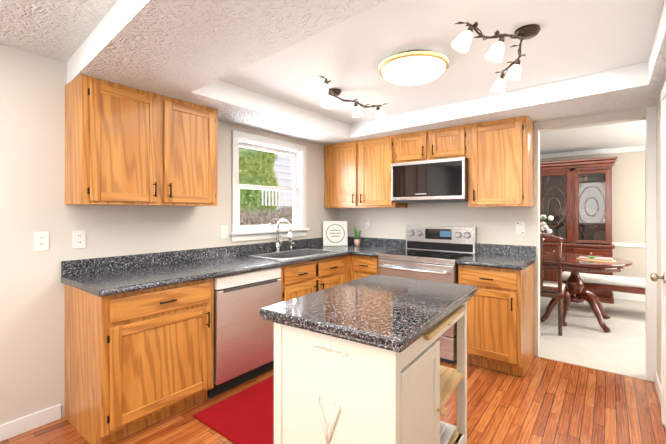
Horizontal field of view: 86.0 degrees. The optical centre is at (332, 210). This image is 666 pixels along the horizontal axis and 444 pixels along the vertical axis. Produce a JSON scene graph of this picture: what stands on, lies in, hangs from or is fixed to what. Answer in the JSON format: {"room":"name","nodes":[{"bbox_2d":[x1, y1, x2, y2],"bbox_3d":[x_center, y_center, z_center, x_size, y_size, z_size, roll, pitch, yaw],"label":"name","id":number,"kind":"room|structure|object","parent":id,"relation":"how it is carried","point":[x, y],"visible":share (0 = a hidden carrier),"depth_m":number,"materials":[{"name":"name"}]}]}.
{"room":"kitchen","nodes":[
{"label":"kitchen","id":0,"kind":"room"},
{"bbox_2d":[0,44,338,424],"bbox_3d":[-1.557,0.186,2.673,0.120,2.310,5.420,0,0,38],"label":"wall","id":1,"kind":"structure","parent":0,"point":[32,201],"depth_m":2.26,"materials":[{"name":"beige paint"}]},
{"bbox_2d":[0,404,60,441],"bbox_3d":[-2.449,1.291,1.407,0.014,0.095,2.270,0,0,38],"label":"baseboard","id":2,"kind":"structure","parent":1,"relation":"attached to","point":[16,427],"depth_m":2.17,"materials":[{"name":"white wood"}]},
{"bbox_2d":[34,231,48,250],"bbox_3d":[-1.818,0.190,2.229,0.009,0.120,0.076,0,0,38],"label":"outlet","id":3,"kind":"object","parent":1,"relation":"attached to","point":[41,241],"visible":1,"depth_m":2.23,"materials":[{"name":"white plastic"}]},
{"bbox_2d":[72,230,85,248],"bbox_3d":[-1.696,0.191,2.388,0.009,0.120,0.076,0,0,38],"label":"outlet","id":4,"kind":"object","parent":1,"relation":"attached to","point":[78,238],"visible":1,"depth_m":2.38,"materials":[{"name":"white plastic"}]},
{"bbox_2d":[65,75,217,205],"bbox_3d":[-1.317,-0.428,2.590,0.358,0.778,0.940,0,0,38],"label":"upper cabinet","id":5,"kind":"object","parent":1,"relation":"attached to","point":[126,145],"visible":1,"depth_m":2.38,"materials":[{"name":"brown wood"}]},
{"bbox_2d":[220,225,227,237],"bbox_3d":[-1.000,0.192,3.285,0.012,0.120,0.076,0,0,38],"label":"light switch","id":6,"kind":"object","parent":1,"relation":"attached to","point":[223,231],"visible":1,"depth_m":3.28,"materials":[{"name":"white plastic"}]},
{"bbox_2d":[230,130,308,241],"bbox_3d":[-0.666,-0.232,3.786,0.170,1.050,1.070,0,0,38],"label":"window","id":7,"kind":"structure","parent":1,"relation":"in","point":[249,232],"depth_m":3.75,"materials":[{"name":"white"}]},
{"bbox_2d":[0,0,663,153],"bbox_3d":[1.267,-1.019,2.471,4.840,0.100,8.790,0,0,38],"label":"ceiling","id":8,"kind":"structure","parent":0,"point":[570,39],"depth_m":2.12,"materials":[{"name":"white paint"}]},
{"bbox_2d":[315,76,387,120],"bbox_3d":[0.093,-0.868,2.820,0.339,0.200,0.908,0,0,38],"label":"track light","id":9,"kind":"object","parent":8,"relation":"attached to","point":[324,92],"visible":1,"depth_m":2.83,"materials":[{"name":"white glass"}]},
{"bbox_2d":[379,50,448,85],"bbox_3d":[0.520,-0.904,2.321,0.444,0.129,0.444,0,0,38],"label":"dome ceiling light","id":10,"kind":"object","parent":8,"relation":"attached to","point":[412,67],"visible":1,"depth_m":2.20,"materials":[{"name":"white glass"}]},
{"bbox_2d":[451,22,539,92],"bbox_3d":[0.956,-0.869,1.986,0.345,0.200,0.899,0,0,38],"label":"track light","id":11,"kind":"object","parent":8,"relation":"attached to","point":[462,42],"visible":1,"depth_m":1.86,"materials":[{"name":"white glass"}]},
{"bbox_2d":[0,356,665,443],"bbox_3d":[-0.320,1.369,1.638,3.340,0.060,5.300,0,0,38],"label":"floor","id":12,"kind":"structure","parent":0,"point":[544,401],"depth_m":2.36,"materials":[{"name":"brown wood"}]},
{"bbox_2d":[65,278,213,443],"bbox_3d":[-1.282,0.903,2.408,0.629,0.876,0.700,0,0,38],"label":"base cabinet","id":13,"kind":"object","parent":12,"relation":"on","point":[135,361],"depth_m":2.15,"materials":[{"name":"brown wood"}]},
{"bbox_2d":[61,236,405,296],"bbox_3d":[-0.455,0.472,3.196,0.980,0.290,2.998,0,0,38],"label":"countertop","id":14,"kind":"structure","parent":13,"relation":"on","point":[106,276],"depth_m":2.75,"materials":[{"name":"stone"}]},
{"bbox_2d":[274,219,294,251],"bbox_3d":[-0.451,0.254,3.742,0.241,0.346,0.247,0,0,38],"label":"faucet","id":15,"kind":"object","parent":14,"relation":"on","point":[277,246],"visible":0.98,"depth_m":3.71,"materials":[{"name":"silver metal"}]},
{"bbox_2d":[323,221,347,245],"bbox_3d":[0.028,0.278,4.374,0.300,0.299,0.054,0,0,-7],"label":"home sign","id":16,"kind":"object","parent":14,"relation":"on","point":[334,233],"visible":1,"depth_m":4.37,"materials":[{"name":"white wood"}]},
{"bbox_2d":[353,225,360,245],"bbox_3d":[0.287,0.304,4.409,0.119,0.250,0.119,0,0,38],"label":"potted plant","id":17,"kind":"object","parent":14,"relation":"on","point":[357,240],"visible":1,"depth_m":4.38,"materials":[{"name":"green plant"}]},
{"bbox_2d":[193,376,273,443],"bbox_3d":[-0.240,1.335,2.575,0.760,0.011,1.220,0,0,38],"label":"mat","id":18,"kind":"object","parent":12,"relation":"on","point":[245,416],"visible":0.38,"depth_m":2.32,"materials":[{"name":"red fabric"}]},
{"bbox_2d":[207,267,280,397],"bbox_3d":[-0.858,0.906,2.927,0.614,0.872,0.624,0,0,38],"label":"dishwasher","id":19,"kind":"object","parent":12,"relation":"on","point":[243,341],"visible":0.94,"depth_m":2.68,"materials":[{"name":"grey metal"}]},
{"bbox_2d":[350,255,379,280],"bbox_3d":[0.256,0.907,4.119,0.976,0.875,0.664,0,0,38],"label":"base cabinet","id":20,"kind":"object","parent":12,"relation":"on","point":[362,266],"visible":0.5,"depth_m":3.71,"materials":[{"name":"brown wood"}]},
{"bbox_2d":[259,274,476,443],"bbox_3d":[0.243,0.878,1.754,0.712,0.922,1.052,0,0,38],"label":"island cart","id":21,"kind":"object","parent":12,"relation":"on","point":[356,361],"visible":1,"depth_m":1.43,"materials":[{"name":"wood"}]},
{"bbox_2d":[378,225,476,363],"bbox_3d":[0.928,0.753,3.552,0.762,1.180,0.744,0,0,38],"label":"range","id":22,"kind":"object","parent":12,"relation":"on","point":[431,253],"visible":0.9,"depth_m":3.47,"materials":[{"name":"grey metal"}]},
{"bbox_2d":[458,263,533,376],"bbox_3d":[1.457,0.905,3.191,0.495,0.875,0.664,0,0,38],"label":"base cabinet","id":23,"kind":"object","parent":12,"relation":"on","point":[500,319],"visible":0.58,"depth_m":2.95,"materials":[{"name":"brown wood"}]},
{"bbox_2d":[456,243,535,269],"bbox_3d":[1.465,0.396,3.188,0.517,0.138,0.665,0,0,38],"label":"countertop","id":24,"kind":"structure","parent":23,"relation":"on","point":[516,257],"depth_m":3.27,"materials":[{"name":"stone"}]},
{"bbox_2d":[67,0,665,144],"bbox_3d":[0.312,-0.894,2.461,3.100,0.150,3.234,0,0,38],"label":"soffit","id":25,"kind":"structure","parent":0,"point":[192,51],"depth_m":2.13,"materials":[{"name":"white paint"}]},
{"bbox_2d":[339,106,656,381],"bbox_3d":[1.384,0.188,3.749,3.220,2.310,0.120,0,0,38],"label":"wall","id":26,"kind":"structure","parent":0,"point":[495,225],"depth_m":3.32,"materials":[{"name":"beige paint"}]},
{"bbox_2d":[324,135,407,207],"bbox_3d":[0.364,-0.425,4.255,0.983,0.778,0.323,0,0,38],"label":"upper cabinet","id":27,"kind":"object","parent":26,"relation":"attached to","point":[357,174],"depth_m":4.09,"materials":[{"name":"brown wood"}]},
{"bbox_2d":[365,219,370,228],"bbox_3d":[0.430,0.165,4.402,0.076,0.120,0.012,0,0,38],"label":"outlet","id":28,"kind":"object","parent":26,"relation":"attached to","point":[367,223],"visible":1,"depth_m":4.40,"materials":[{"name":"white plastic"}]},
{"bbox_2d":[396,124,467,162],"bbox_3d":[1.059,-0.657,3.719,0.772,0.316,0.323,0,0,38],"label":"upper cabinet","id":29,"kind":"object","parent":26,"relation":"attached to","point":[449,142],"depth_m":3.56,"materials":[{"name":"brown wood"}]},
{"bbox_2d":[391,157,467,202],"bbox_3d":[1.033,-0.291,3.686,0.762,0.408,0.402,0,0,38],"label":"microwave","id":30,"kind":"object","parent":29,"relation":"attached to","point":[439,181],"visible":1,"depth_m":3.50,"materials":[{"name":"grey metal"}]},
{"bbox_2d":[468,116,533,206],"bbox_3d":[1.561,-0.426,3.331,0.497,0.778,0.323,0,0,38],"label":"upper cabinet","id":31,"kind":"object","parent":26,"relation":"attached to","point":[499,154],"depth_m":3.20,"materials":[{"name":"brown wood"}]},
{"bbox_2d":[516,222,524,233],"bbox_3d":[1.767,0.163,3.369,0.076,0.120,0.012,0,0,38],"label":"outlet","id":32,"kind":"object","parent":26,"relation":"attached to","point":[520,227],"visible":1,"depth_m":3.37,"materials":[{"name":"white plastic"}]},
{"bbox_2d":[537,297,646,379],"bbox_3d":[2.933,1.373,4.622,4.840,0.064,3.400,0,0,38],"label":"floor","id":33,"kind":"structure","parent":0,"point":[585,340],"depth_m":3.75,"materials":[{"name":"beige carpet"}]},
{"bbox_2d":[540,233,570,335],"bbox_3d":[2.367,0.793,4.103,0.575,1.103,0.610,0,0,38],"label":"dining chair","id":34,"kind":"object","parent":33,"relation":"on","point":[556,290],"visible":0.54,"depth_m":3.84,"materials":[{"name":"brown wood"}]},
{"bbox_2d":[540,156,617,303],"bbox_3d":[3.767,0.285,5.606,1.090,2.125,0.457,0,0,38],"label":"china cabinet","id":35,"kind":"object","parent":33,"relation":"on","point":[576,199],"visible":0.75,"depth_m":5.43,"materials":[{"name":"brown wood"}]},
{"bbox_2d":[540,215,632,332],"bbox_3d":[2.491,0.690,4.738,2.280,1.310,1.060,0,0,38],"label":"dining table","id":36,"kind":"object","parent":33,"relation":"on","point":[575,264],"visible":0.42,"depth_m":4.19,"materials":[{"name":"brown wood"}]},
{"bbox_2d":[562,272,644,308],"bbox_3d":[3.673,1.108,4.632,1.308,0.475,0.454,0,0,38],"label":"bench","id":37,"kind":"object","parent":33,"relation":"on","point":[616,283],"visible":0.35,"depth_m":4.54,"materials":[{"name":"white fabric"}]},
{"bbox_2d":[540,145,644,301],"bbox_3d":[3.902,0.193,5.879,4.840,2.310,0.170,0,0,38],"label":"wall","id":38,"kind":"structure","parent":0,"point":[628,204],"depth_m":5.41,"materials":[{"name":"beige paint"}]},
{"bbox_2d":[656,97,660,382],"bbox_3d":[0.954,0.182,0.656,0.120,2.310,5.300,0,0,38],"label":"door frame","id":39,"kind":"structure","parent":0,"point":[658,147],"depth_m":2.67,"materials":[{"name":"white paint"}]},
{"bbox_2d":[654,370,660,403],"bbox_3d":[2.326,1.293,2.539,0.014,0.095,0.640,0,0,38],"label":"baseboard","id":40,"kind":"structure","parent":39,"relation":"attached to","point":[656,379],"depth_m":2.62,"materials":[{"name":"white wood"}]},
{"bbox_2d":[650,81,665,428],"bbox_3d":[2.013,0.288,2.201,0.092,2.105,1.690,0,0,38],"label":"door","id":41,"kind":"structure","parent":39,"relation":"attached to","point":[654,277],"depth_m":2.24,"materials":[{"name":"white wood"}]},
{"label":"outside","id":42,"kind":"structure","parent":0,"visible":0},
{"bbox_2d":[239,147,292,225],"bbox_3d":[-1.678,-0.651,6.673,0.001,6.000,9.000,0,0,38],"label":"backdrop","id":43,"kind":"structure","parent":42,"point":[264,176],"depth_m":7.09,"materials":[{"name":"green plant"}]}
]}

